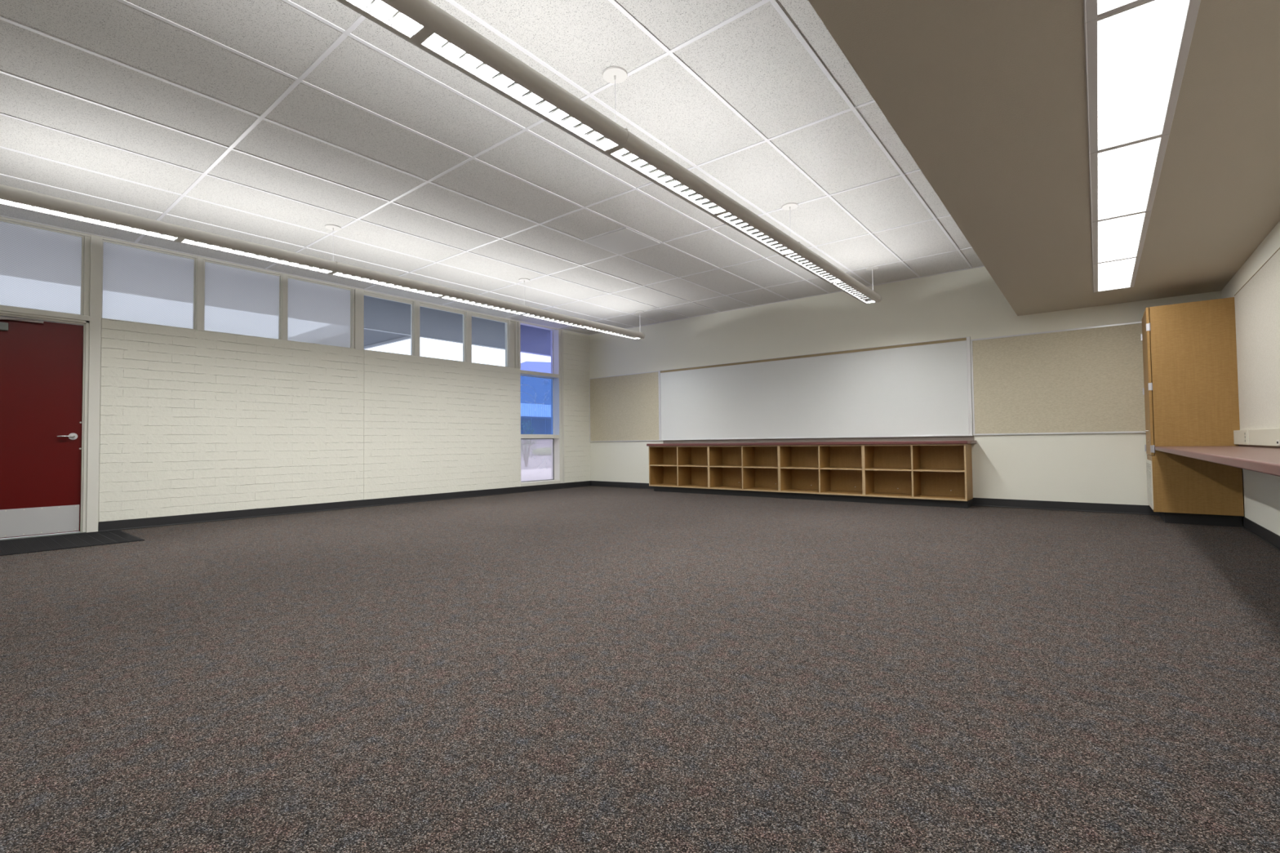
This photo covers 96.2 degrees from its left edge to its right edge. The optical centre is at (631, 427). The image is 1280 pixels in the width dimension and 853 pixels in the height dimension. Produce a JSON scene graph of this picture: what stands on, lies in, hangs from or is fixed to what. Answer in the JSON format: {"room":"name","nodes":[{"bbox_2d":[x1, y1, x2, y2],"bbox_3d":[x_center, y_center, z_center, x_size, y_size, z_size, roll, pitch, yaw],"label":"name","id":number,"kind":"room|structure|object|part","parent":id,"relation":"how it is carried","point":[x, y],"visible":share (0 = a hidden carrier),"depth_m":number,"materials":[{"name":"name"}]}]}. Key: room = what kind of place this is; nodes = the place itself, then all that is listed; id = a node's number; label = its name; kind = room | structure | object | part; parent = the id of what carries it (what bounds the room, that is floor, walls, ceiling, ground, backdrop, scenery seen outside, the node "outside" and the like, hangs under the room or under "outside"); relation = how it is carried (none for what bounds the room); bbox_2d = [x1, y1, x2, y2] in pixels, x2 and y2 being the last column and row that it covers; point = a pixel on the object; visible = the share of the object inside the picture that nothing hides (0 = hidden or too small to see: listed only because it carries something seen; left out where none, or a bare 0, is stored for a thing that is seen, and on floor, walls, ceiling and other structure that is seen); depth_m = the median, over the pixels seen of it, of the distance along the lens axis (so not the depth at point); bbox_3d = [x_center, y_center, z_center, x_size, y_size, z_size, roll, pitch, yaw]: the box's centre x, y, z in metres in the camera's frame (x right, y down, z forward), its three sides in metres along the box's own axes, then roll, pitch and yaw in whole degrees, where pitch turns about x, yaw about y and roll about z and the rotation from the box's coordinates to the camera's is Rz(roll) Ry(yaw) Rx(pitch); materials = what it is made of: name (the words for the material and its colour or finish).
{"room":"classroom","nodes":[
{"label":"classroom","id":0,"kind":"room"},
{"bbox_2d":[97,318,591,531],"bbox_3d":[-3.901,-0.406,7.863,0.200,3.014,9.500,-2,-2,39],"label":"wall","id":1,"kind":"structure","parent":0,"point":[193,421],"depth_m":7.26,"materials":[{"name":"beige brick"}]},
{"bbox_2d":[0,219,84,315],"bbox_3d":[-5.842,-1.541,5.444,0.034,0.830,0.945,-2,-2,39],"label":"window","id":2,"kind":"structure","parent":1,"relation":"in","point":[41,268],"depth_m":5.58,"materials":[{"name":"clear glass"}]},
{"bbox_2d":[0,305,89,540],"bbox_3d":[-5.843,-0.037,5.397,0.137,2.182,1.075,-2,-2,39],"label":"door","id":3,"kind":"structure","parent":1,"relation":"in","point":[44,355],"depth_m":5.56,"materials":[{"name":"red paint"}]},
{"bbox_3d":[-5.879,-1.009,5.341,0.044,0.064,0.575,-2,-2,39],"label":"closer arm","id":4,"kind":"part","parent":3,"relation":"part of","materials":[{"name":"grey metal"}]},
{"bbox_3d":[-5.805,0.899,5.404,0.002,0.260,0.883,-2,-2,39],"label":"kick plate","id":5,"kind":"part","parent":3,"relation":"part of","materials":[{"name":"silver metal"}]},
{"bbox_3d":[-5.575,0.090,5.660,0.061,0.022,0.132,-2,-2,39],"label":"lever","id":6,"kind":"part","parent":3,"relation":"part of","materials":[{"name":"silver metal"}]},
{"bbox_2d":[83,235,102,532],"bbox_3d":[-5.500,-0.445,5.838,0.134,3.014,0.131,-2,-2,39],"label":"column","id":7,"kind":"structure","parent":1,"relation":"attached to","point":[92,285],"depth_m":5.81,"materials":[{"name":"white paint"}]},
{"bbox_2d":[101,240,195,328],"bbox_3d":[-5.211,-1.525,6.219,0.034,0.832,0.788,-2,-2,39],"label":"window","id":8,"kind":"structure","parent":1,"relation":"in","point":[141,285],"depth_m":6.20,"materials":[{"name":"clear glass"}]},
{"bbox_2d":[195,256,204,330],"bbox_3d":[-4.938,-1.515,6.556,0.098,0.846,0.081,-2,-2,39],"label":"trim","id":9,"kind":"structure","parent":1,"relation":"attached to","point":[199,262],"depth_m":6.52,"materials":[{"name":"white paint"}]},
{"bbox_2d":[204,260,280,339],"bbox_3d":[-4.660,-1.512,6.896,0.034,0.832,0.795,-2,-2,39],"label":"window","id":10,"kind":"structure","parent":1,"relation":"in","point":[237,300],"depth_m":6.88,"materials":[{"name":"clear glass"}]},
{"bbox_2d":[0,216,558,330],"bbox_3d":[-3.769,-1.902,8.012,0.096,0.026,7.655,-2,-2,39],"label":"trim","id":11,"kind":"structure","parent":1,"relation":"attached to","point":[1,217],"depth_m":6.83,"materials":[{"name":"white paint"}]},
{"bbox_2d":[280,273,288,340],"bbox_3d":[-4.387,-1.502,7.234,0.098,0.846,0.075,-2,-2,39],"label":"trim","id":12,"kind":"structure","parent":1,"relation":"attached to","point":[284,278],"depth_m":7.20,"materials":[{"name":"white paint"}]},
{"bbox_2d":[287,276,351,347],"bbox_3d":[-4.107,-1.499,7.575,0.034,0.832,0.808,-2,-2,39],"label":"window","id":13,"kind":"structure","parent":1,"relation":"in","point":[319,313],"depth_m":7.57,"materials":[{"name":"clear glass"}]},
{"bbox_2d":[98,480,591,531],"bbox_3d":[-3.095,1.064,8.621,0.017,0.102,7.262,-2,-2,39],"label":"baseboard","id":14,"kind":"structure","parent":1,"relation":"attached to","point":[127,524],"depth_m":7.33,"materials":[{"name":"grey plastic"}]},
{"bbox_2d":[351,288,364,350],"bbox_3d":[-3.811,-1.488,7.954,0.122,0.846,0.153,-2,-2,39],"label":"trim","id":15,"kind":"structure","parent":1,"relation":"attached to","point":[357,295],"depth_m":7.91,"materials":[{"name":"white paint"}]},
{"bbox_2d":[364,292,413,355],"bbox_3d":[-3.517,-1.485,8.301,0.034,0.832,0.757,-2,-2,39],"label":"window","id":16,"kind":"structure","parent":1,"relation":"in","point":[366,294],"depth_m":8.42,"materials":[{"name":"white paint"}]},
{"bbox_2d":[410,300,419,356],"bbox_3d":[-3.247,-1.476,8.635,0.098,0.846,0.102,-2,-2,39],"label":"trim","id":17,"kind":"structure","parent":1,"relation":"attached to","point":[415,304],"depth_m":8.60,"materials":[{"name":"white paint"}]},
{"bbox_2d":[419,302,465,361],"bbox_3d":[-2.960,-1.472,8.986,0.034,0.832,0.806,-2,-2,39],"label":"window","id":18,"kind":"structure","parent":1,"relation":"in","point":[420,304],"depth_m":9.13,"materials":[{"name":"white paint"}]},
{"bbox_2d":[462,311,471,362],"bbox_3d":[-2.670,-1.462,9.344,0.098,0.846,0.114,-2,-2,39],"label":"trim","id":19,"kind":"structure","parent":1,"relation":"attached to","point":[468,315],"depth_m":9.30,"materials":[{"name":"white paint"}]},
{"bbox_2d":[471,313,508,367],"bbox_3d":[-2.393,-1.458,9.684,0.034,0.832,0.763,-2,-2,39],"label":"window","id":20,"kind":"structure","parent":1,"relation":"in","point":[473,314],"depth_m":9.83,"materials":[{"name":"white paint"}]},
{"bbox_2d":[505,320,520,368],"bbox_3d":[-2.082,-1.448,10.079,0.123,0.846,0.244,-2,-2,39],"label":"trim","id":21,"kind":"structure","parent":1,"relation":"attached to","point":[513,327],"depth_m":10.07,"materials":[{"name":"white paint"}]},
{"bbox_2d":[520,374,553,435],"bbox_3d":[-1.821,-0.396,10.516,0.022,1.078,1.054,-2,-2,39],"label":"window","id":22,"kind":"structure","parent":1,"relation":"in","point":[520,375],"depth_m":10.78,"materials":[{"name":"white paint"}]},
{"bbox_2d":[520,324,553,373],"bbox_3d":[-1.792,-1.430,10.595,0.022,0.860,0.926,-2,-2,39],"label":"window","id":23,"kind":"structure","parent":1,"relation":"in","point":[520,324],"depth_m":10.94,"materials":[{"name":"white paint"}]},
{"bbox_2d":[520,438,554,482],"bbox_3d":[-1.769,0.600,10.537,0.022,0.782,0.926,-2,-2,39],"label":"window","id":24,"kind":"structure","parent":1,"relation":"in","point":[521,438],"depth_m":10.88,"materials":[{"name":"grey metal"}]},
{"bbox_2d":[520,369,558,378],"bbox_3d":[-1.745,-0.968,10.548,0.190,0.067,0.926,-2,-2,39],"label":"trim","id":25,"kind":"structure","parent":1,"relation":"attached to","point":[522,372],"depth_m":10.49,"materials":[{"name":"white paint"}]},
{"bbox_2d":[520,435,559,438],"bbox_3d":[-1.732,0.175,10.515,0.190,0.065,0.926,-2,-2,39],"label":"trim","id":26,"kind":"structure","parent":1,"relation":"attached to","point":[522,436],"depth_m":10.45,"materials":[{"name":"white paint"}]},
{"bbox_2d":[520,480,559,486],"bbox_3d":[-1.725,1.021,10.493,0.224,0.063,0.926,-2,-2,39],"label":"trim","id":27,"kind":"structure","parent":1,"relation":"attached to","point":[547,482],"depth_m":10.41,"materials":[{"name":"white paint"}]},
{"bbox_2d":[550,328,564,483],"bbox_3d":[-1.706,-0.404,10.563,0.240,2.914,1.056,-2,-2,39],"label":"trim","id":28,"kind":"structure","parent":1,"relation":"attached to","point":[558,383],"depth_m":10.87,"materials":[{"name":"white paint"}]},
{"bbox_2d":[0,0,984,335],"bbox_3d":[-1.147,-2.031,5.653,7.346,0.051,9.500,-2,-2,39],"label":"ceiling","id":29,"kind":"structure","parent":0,"point":[273,123],"depth_m":4.17,"materials":[{"name":"tile"}]},
{"bbox_2d":[0,184,644,339],"bbox_3d":[-2.204,-1.740,6.652,0.228,0.456,7.554,-2,-2,39],"label":"pendant light","id":30,"kind":"object","parent":29,"relation":"hanging from","point":[10,196],"visible":1,"depth_m":5.18,"materials":[{"name":"white metal"}]},
{"bbox_3d":[-3.741,-1.550,4.753,0.105,0.004,0.044,-2,-2,39],"label":"bridge plate","id":31,"kind":"part","parent":30,"relation":"part of","materials":[{"name":"white metal"}]},
{"bbox_2d":[336,0,881,304],"bbox_3d":[0.678,-1.842,4.358,0.228,0.446,7.629,-2,-2,39],"label":"pendant light","id":32,"kind":"object","parent":29,"relation":"hanging from","point":[422,24],"visible":1,"depth_m":3.08,"materials":[{"name":"white metal"}]},
{"bbox_3d":[-0.884,-1.658,2.429,0.105,0.004,0.044,-2,-2,39],"label":"bridge plate","id":33,"kind":"part","parent":32,"relation":"part of","materials":[{"name":"white metal"}]},
{"bbox_3d":[-0.102,-1.639,3.390,0.105,0.004,0.044,-2,-2,39],"label":"bridge plate","id":34,"kind":"part","parent":32,"relation":"part of","materials":[{"name":"white metal"}]},
{"bbox_3d":[0.681,-1.621,4.352,0.105,0.004,0.044,-2,-2,39],"label":"bridge plate","id":35,"kind":"part","parent":32,"relation":"part of","materials":[{"name":"white metal"}]},
{"bbox_2d":[584,227,659,254],"bbox_3d":[-0.098,-2.002,6.206,0.578,0.010,0.574,-2,-2,39],"label":"tile","id":36,"kind":"object","parent":29,"relation":"attached to","point":[624,240],"visible":1,"depth_m":6.18,"materials":[{"name":"white tile"}]},
{"bbox_2d":[0,485,1279,852],"bbox_3d":[-0.365,1.011,4.959,9.112,0.060,9.700,-2,-2,39],"label":"floor","id":37,"kind":"structure","parent":0,"point":[590,668],"depth_m":2.01,"materials":[{"name":"carpet"}]},
{"bbox_2d":[0,529,144,555],"bbox_3d":[-5.258,1.035,5.093,1.088,0.009,1.255,-2,-2,39],"label":"door mat","id":38,"kind":"object","parent":37,"relation":"on","point":[17,546],"visible":1,"depth_m":5.17,"materials":[{"name":"black rubber"}]},
{"bbox_2d":[648,445,711,493],"bbox_3d":[0.903,0.710,9.783,1.210,0.786,0.414,-2,-2,39],"label":"shelf unit","id":39,"kind":"object","parent":37,"relation":"on","point":[672,468],"visible":0.84,"depth_m":9.86,"materials":[{"name":"brown wood"}]},
{"bbox_3d":[0.441,0.680,10.160,0.019,0.694,0.412,-2,-2,39],"label":"panel","id":40,"kind":"part","parent":39,"relation":"part of","materials":[{"name":"brown wood"}]},
{"bbox_3d":[0.674,0.660,9.975,0.576,0.019,0.406,-2,-2,39],"label":"shelf","id":41,"kind":"part","parent":39,"relation":"part of","materials":[{"name":"brown wood"}]},
{"bbox_3d":[0.906,0.999,9.775,1.172,0.023,0.412,-2,-2,39],"label":"panel","id":42,"kind":"part","parent":39,"relation":"part of","materials":[{"name":"brown wood"}]},
{"bbox_3d":[1.028,0.667,9.939,1.172,0.656,0.014,-2,-2,39],"label":"panel","id":43,"kind":"part","parent":39,"relation":"part of","materials":[{"name":"brown wood"}]},
{"bbox_3d":[1.135,0.644,9.600,0.576,0.019,0.406,-2,-2,39],"label":"shelf","id":44,"kind":"part","parent":39,"relation":"part of","materials":[{"name":"brown wood"}]},
{"bbox_2d":[646,435,976,445],"bbox_3d":[2.311,0.222,8.633,4.922,0.094,0.446,-2,-2,39],"label":"countertop","id":45,"kind":"structure","parent":39,"relation":"on","point":[963,439],"depth_m":8.21,"materials":[{"name":"laminate"}]},
{"bbox_2d":[708,444,782,497],"bbox_3d":[1.841,0.678,9.020,1.210,0.786,0.414,-2,-2,39],"label":"shelf unit","id":46,"kind":"object","parent":37,"relation":"on","point":[733,470],"visible":0.88,"depth_m":9.11,"materials":[{"name":"brown wood"}]},
{"bbox_3d":[1.379,0.648,9.398,0.019,0.694,0.412,-2,-2,39],"label":"panel","id":47,"kind":"part","parent":46,"relation":"part of","materials":[{"name":"brown wood"}]},
{"bbox_3d":[1.612,0.628,9.213,0.576,0.019,0.406,-2,-2,39],"label":"shelf","id":48,"kind":"part","parent":46,"relation":"part of","materials":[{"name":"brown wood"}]},
{"bbox_3d":[1.845,0.968,9.013,1.172,0.023,0.412,-2,-2,39],"label":"panel","id":49,"kind":"part","parent":46,"relation":"part of","materials":[{"name":"brown wood"}]},
{"bbox_3d":[1.967,0.635,9.177,1.172,0.656,0.014,-2,-2,39],"label":"panel","id":50,"kind":"part","parent":46,"relation":"part of","materials":[{"name":"brown wood"}]},
{"bbox_3d":[2.074,0.612,8.837,0.576,0.019,0.406,-2,-2,39],"label":"shelf","id":51,"kind":"part","parent":46,"relation":"part of","materials":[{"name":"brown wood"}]},
{"bbox_2d":[778,444,866,502],"bbox_3d":[2.779,0.646,8.258,1.210,0.786,0.414,-2,-2,39],"label":"shelf unit","id":52,"kind":"object","parent":37,"relation":"on","point":[833,473],"visible":0.9,"depth_m":8.33,"materials":[{"name":"brown wood"}]},
{"bbox_3d":[2.317,0.616,8.635,0.019,0.694,0.412,-2,-2,39],"label":"panel","id":53,"kind":"part","parent":52,"relation":"part of","materials":[{"name":"brown wood"}]},
{"bbox_3d":[2.550,0.596,8.450,0.576,0.019,0.406,-2,-2,39],"label":"shelf","id":54,"kind":"part","parent":52,"relation":"part of","materials":[{"name":"brown wood"}]},
{"bbox_3d":[2.783,0.936,8.250,1.172,0.023,0.412,-2,-2,39],"label":"panel","id":55,"kind":"part","parent":52,"relation":"part of","materials":[{"name":"brown wood"}]},
{"bbox_3d":[2.905,0.603,8.414,1.172,0.656,0.014,-2,-2,39],"label":"panel","id":56,"kind":"part","parent":52,"relation":"part of","materials":[{"name":"brown wood"}]},
{"bbox_3d":[3.012,0.580,8.075,0.576,0.019,0.406,-2,-2,39],"label":"shelf","id":57,"kind":"part","parent":52,"relation":"part of","materials":[{"name":"brown wood"}]},
{"bbox_2d":[862,444,973,508],"bbox_3d":[3.717,0.614,7.495,1.210,0.786,0.414,-2,-2,39],"label":"shelf unit","id":58,"kind":"object","parent":37,"relation":"on","point":[938,475],"visible":0.96,"depth_m":7.54,"materials":[{"name":"brown wood"}]},
{"bbox_3d":[3.256,0.584,7.872,0.019,0.694,0.412,-2,-2,39],"label":"panel","id":59,"kind":"part","parent":58,"relation":"part of","materials":[{"name":"brown wood"}]},
{"bbox_3d":[3.489,0.564,7.687,0.576,0.019,0.406,-2,-2,39],"label":"shelf","id":60,"kind":"part","parent":58,"relation":"part of","materials":[{"name":"brown wood"}]},
{"bbox_3d":[3.721,0.904,7.488,1.172,0.023,0.412,-2,-2,39],"label":"panel","id":61,"kind":"part","parent":58,"relation":"part of","materials":[{"name":"brown wood"}]},
{"bbox_3d":[3.843,0.571,7.651,1.172,0.656,0.014,-2,-2,39],"label":"panel","id":62,"kind":"part","parent":58,"relation":"part of","materials":[{"name":"brown wood"}]},
{"bbox_3d":[3.950,0.548,7.312,0.576,0.019,0.406,-2,-2,39],"label":"shelf","id":63,"kind":"part","parent":58,"relation":"part of","materials":[{"name":"brown wood"}]},
{"bbox_3d":[4.179,0.553,7.122,0.019,0.694,0.412,-2,-2,39],"label":"panel","id":64,"kind":"part","parent":58,"relation":"part of","materials":[{"name":"brown wood"}]},
{"bbox_2d":[1140,297,1244,527],"bbox_3d":[5.568,-0.126,5.766,0.651,2.128,0.744,-2,-2,39],"label":"tall cabinet","id":65,"kind":"object","parent":37,"relation":"on","point":[1190,391],"visible":1,"depth_m":5.48,"materials":[{"name":"brown wood"}]},
{"bbox_3d":[5.468,-0.446,6.097,0.021,1.464,0.366,-2,-2,39],"label":"door","id":66,"kind":"part","parent":65,"relation":"part of","materials":[{"name":"brown wood"}]},
{"bbox_3d":[5.235,-0.452,5.811,0.021,1.464,0.363,-2,-2,39],"label":"door","id":67,"kind":"part","parent":65,"relation":"part of","materials":[{"name":"brown wood"}]},
{"bbox_2d":[1146,458,1153,509],"bbox_3d":[5.349,0.578,5.926,0.010,0.477,0.693,-2,-2,39],"label":"vent grille","id":68,"kind":"object","parent":65,"relation":"attached to","point":[1149,462],"depth_m":5.83,"materials":[{"name":"white"}]},
{"bbox_3d":[5.820,-0.176,6.028,0.588,2.020,0.020,-2,-2,39],"label":"panel","id":69,"kind":"part","parent":65,"relation":"part of","materials":[{"name":"brown wood"}]},
{"bbox_2d":[589,266,1222,505],"bbox_3d":[2.629,-0.595,8.775,9.192,3.300,0.150,-2,-2,39],"label":"wall","id":70,"kind":"structure","parent":0,"point":[1086,468],"depth_m":7.64,"materials":[{"name":"white paint"}]},
{"bbox_2d":[589,370,659,441],"bbox_3d":[-0.161,-0.362,10.930,1.724,1.266,0.020,-2,-2,39],"label":"tackboard","id":71,"kind":"object","parent":70,"relation":"attached to","point":[623,407],"visible":1,"depth_m":10.89,"materials":[{"name":"fabric"}]},
{"bbox_2d":[658,336,973,440],"bbox_3d":[2.408,-0.455,8.829,4.907,1.264,0.040,-2,-2,39],"label":"whiteboard","id":72,"kind":"object","parent":70,"relation":"attached to","point":[917,388],"visible":1,"depth_m":8.44,"materials":[{"name":"white plastic"}]},
{"bbox_3d":[0.520,-0.394,10.373,0.028,1.258,0.026,-2,-2,39],"label":"frame","id":73,"kind":"part","parent":72,"relation":"part of","materials":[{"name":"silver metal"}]},
{"bbox_3d":[2.403,-1.060,8.858,4.835,0.037,0.020,-2,-2,39],"label":"map rail","id":74,"kind":"part","parent":72,"relation":"part of","materials":[{"name":"beige"}]},
{"bbox_3d":[2.406,-1.083,8.853,4.907,0.008,0.024,-2,-2,39],"label":"frame","id":75,"kind":"part","parent":72,"relation":"part of","materials":[{"name":"brown metal"}]},
{"bbox_3d":[2.415,0.167,8.812,4.907,0.020,0.040,-2,-2,39],"label":"frame","id":76,"kind":"part","parent":72,"relation":"part of","materials":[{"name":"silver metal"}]},
{"bbox_3d":[4.300,-0.522,7.301,0.042,1.258,0.026,-2,-2,39],"label":"frame","id":77,"kind":"part","parent":72,"relation":"part of","materials":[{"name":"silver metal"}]},
{"bbox_2d":[591,480,1159,515],"bbox_3d":[2.453,1.007,8.780,8.413,0.102,0.017,-2,-2,39],"label":"baseboard","id":78,"kind":"structure","parent":70,"relation":"attached to","point":[1004,503],"depth_m":6.78,"materials":[{"name":"grey plastic"}]},
{"bbox_2d":[970,321,1146,435],"bbox_3d":[4.964,-0.526,6.765,1.655,1.220,0.020,-2,-2,39],"label":"tackboard","id":79,"kind":"object","parent":70,"relation":"attached to","point":[1090,380],"visible":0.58,"depth_m":6.71,"materials":[{"name":"fabric"}]},
{"bbox_2d":[808,0,1279,315],"bbox_3d":[2.383,-1.838,2.778,1.746,0.778,9.500,-2,-2,39],"label":"ceiling","id":80,"kind":"structure","parent":0,"point":[988,99],"depth_m":2.81,"materials":[{"name":"beige paint"}]},
{"bbox_2d":[1083,0,1145,23],"bbox_3d":[1.363,-1.528,1.493,0.312,0.127,1.230,-2,-2,39],"label":"recessed light","id":81,"kind":"object","parent":80,"relation":"in","point":[1093,9],"visible":1,"depth_m":1.99,"materials":[{"name":"white plastic"}]},
{"bbox_2d":[1092,256,1141,292],"bbox_3d":[4.472,-1.455,5.316,0.312,0.127,1.230,-2,-2,39],"label":"recessed light","id":82,"kind":"object","parent":80,"relation":"in","point":[1121,273],"visible":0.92,"depth_m":5.26,"materials":[{"name":"white plastic"}]},
{"bbox_2d":[1091,210,1151,264],"bbox_3d":[3.695,-1.473,4.360,0.312,0.127,1.230,-2,-2,39],"label":"recessed light","id":83,"kind":"object","parent":80,"relation":"in","point":[1122,237],"visible":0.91,"depth_m":4.29,"materials":[{"name":"white plastic"}]},
{"bbox_2d":[1088,133,1169,222],"bbox_3d":[2.917,-1.491,3.405,0.312,0.127,1.230,-2,-2,39],"label":"recessed light","id":84,"kind":"object","parent":80,"relation":"in","point":[1124,180],"visible":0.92,"depth_m":3.31,"materials":[{"name":"white plastic"}]},
{"bbox_2d":[1084,0,1200,155],"bbox_3d":[2.140,-1.510,2.449,0.312,0.127,1.230,-2,-2,39],"label":"recessed light","id":85,"kind":"object","parent":80,"relation":"in","point":[1136,55],"visible":0.96,"depth_m":2.34,"materials":[{"name":"white plastic"}]},
{"bbox_2d":[1221,221,1279,535],"bbox_3d":[3.131,-0.788,2.150,0.150,3.300,9.500,-2,-2,39],"label":"wall","id":86,"kind":"structure","parent":0,"point":[1261,491],"depth_m":4.67,"materials":[{"name":"white paint"}]},
{"bbox_2d":[1155,444,1279,476],"bbox_3d":[2.617,0.128,2.071,0.592,0.052,8.717,-2,-2,39],"label":"countertop","id":87,"kind":"structure","parent":86,"relation":"attached to","point":[1260,459],"depth_m":2.87,"materials":[{"name":"laminate"}]},
{"bbox_2d":[1234,247,1279,430],"bbox_3d":[2.836,-0.594,1.907,0.012,1.378,8.717,-2,-2,39],"label":"wall panel","id":88,"kind":"object","parent":86,"relation":"attached to","point":[1257,303],"visible":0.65,"depth_m":4.55,"materials":[{"name":"plastic"}]},
{"bbox_2d":[1233,427,1279,446],"bbox_3d":[2.829,0.028,1.917,0.044,0.131,8.682,-2,-2,39],"label":"power raceway","id":89,"kind":"object","parent":88,"relation":"attached to","point":[1264,437],"visible":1,"depth_m":4.49,"materials":[{"name":"beige"}]},
{"bbox_2d":[1244,431,1246,444],"bbox_3d":[5.208,0.088,4.872,0.003,0.107,0.090,-2,-2,39],"label":"outlet plate","id":90,"kind":"object","parent":89,"relation":"attached to","point":[1245,432],"depth_m":4.86,"materials":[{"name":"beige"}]},
{"bbox_3d":[2.828,-1.281,1.927,0.012,0.004,8.717,-2,-2,39],"label":"trim","id":91,"kind":"part","parent":88,"relation":"part of","materials":[{"name":"beige"}]},
{"bbox_2d":[1241,516,1279,551],"bbox_3d":[2.857,0.808,1.878,0.017,0.102,8.780,-2,-2,39],"label":"baseboard","id":92,"kind":"structure","parent":86,"relation":"attached to","point":[1265,535],"depth_m":4.66,"materials":[{"name":"grey plastic"}]},
{"label":"outside","id":93,"kind":"structure","parent":0,"visible":0},
{"bbox_2d":[520,454,551,470],"bbox_3d":[-18.781,4.410,116.239,159.800,0.070,260.000,-2,-2,39],"label":"ground","id":94,"kind":"structure","parent":93,"point":[533,463],"depth_m":28.09,"materials":[{"name":"white snow"}]},
{"bbox_2d":[364,328,410,349],"bbox_3d":[-9.889,-0.201,15.159,13.300,3.250,1.190,-2,-2,39],"label":"canopy","id":95,"kind":"object","parent":94,"relation":"on","point":[372,339],"visible":0.02,"depth_m":11.63,"materials":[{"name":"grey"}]},
{"bbox_2d":[520,419,537,466],"bbox_3d":[-4.142,0.647,22.705,1.026,1.870,0.740,-2,-2,39],"label":"shrub","id":96,"kind":"object","parent":94,"relation":"on","point":[526,459],"visible":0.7,"depth_m":22.62,"materials":[{"name":"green plant"}]},
{"bbox_2d":[520,403,551,455],"bbox_3d":[-10.864,0.309,50.576,8.100,4.250,42.000,-2,-2,39],"label":"school building","id":97,"kind":"structure","parent":94,"relation":"on","point":[540,419],"depth_m":48.70,"materials":[{"name":"grey"}]},
{"bbox_2d":[531,447,551,455],"bbox_3d":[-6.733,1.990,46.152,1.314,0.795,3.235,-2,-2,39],"label":"car","id":98,"kind":"object","parent":94,"relation":"on","point":[544,451],"visible":0.66,"depth_m":45.38,"materials":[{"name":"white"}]},
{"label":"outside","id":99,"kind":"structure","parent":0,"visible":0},
{"bbox_2d":[520,361,551,404],"bbox_3d":[-5.278,-12.150,260.275,80.000,42.758,190.000,-2,-2,39],"label":"sky","id":100,"kind":"structure","parent":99,"point":[537,384],"depth_m":194.60,"materials":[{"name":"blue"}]},
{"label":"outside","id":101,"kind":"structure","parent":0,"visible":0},
{"bbox_2d":[520,468,551,481],"bbox_3d":[-3.053,1.313,14.552,6.990,0.038,30.000,-2,-2,39],"label":"pavement","id":102,"kind":"structure","parent":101,"point":[539,473],"depth_m":16.10,"materials":[{"name":"grey concrete"}]},
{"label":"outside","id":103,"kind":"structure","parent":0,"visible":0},
{"bbox_2d":[364,295,551,356],"bbox_3d":[-2.601,-1.934,11.668,2.460,0.265,30.000,-2,-2,39],"label":"roof","id":104,"kind":"structure","parent":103,"point":[380,314],"depth_m":10.69,"materials":[{"name":"grey"}]}
]}

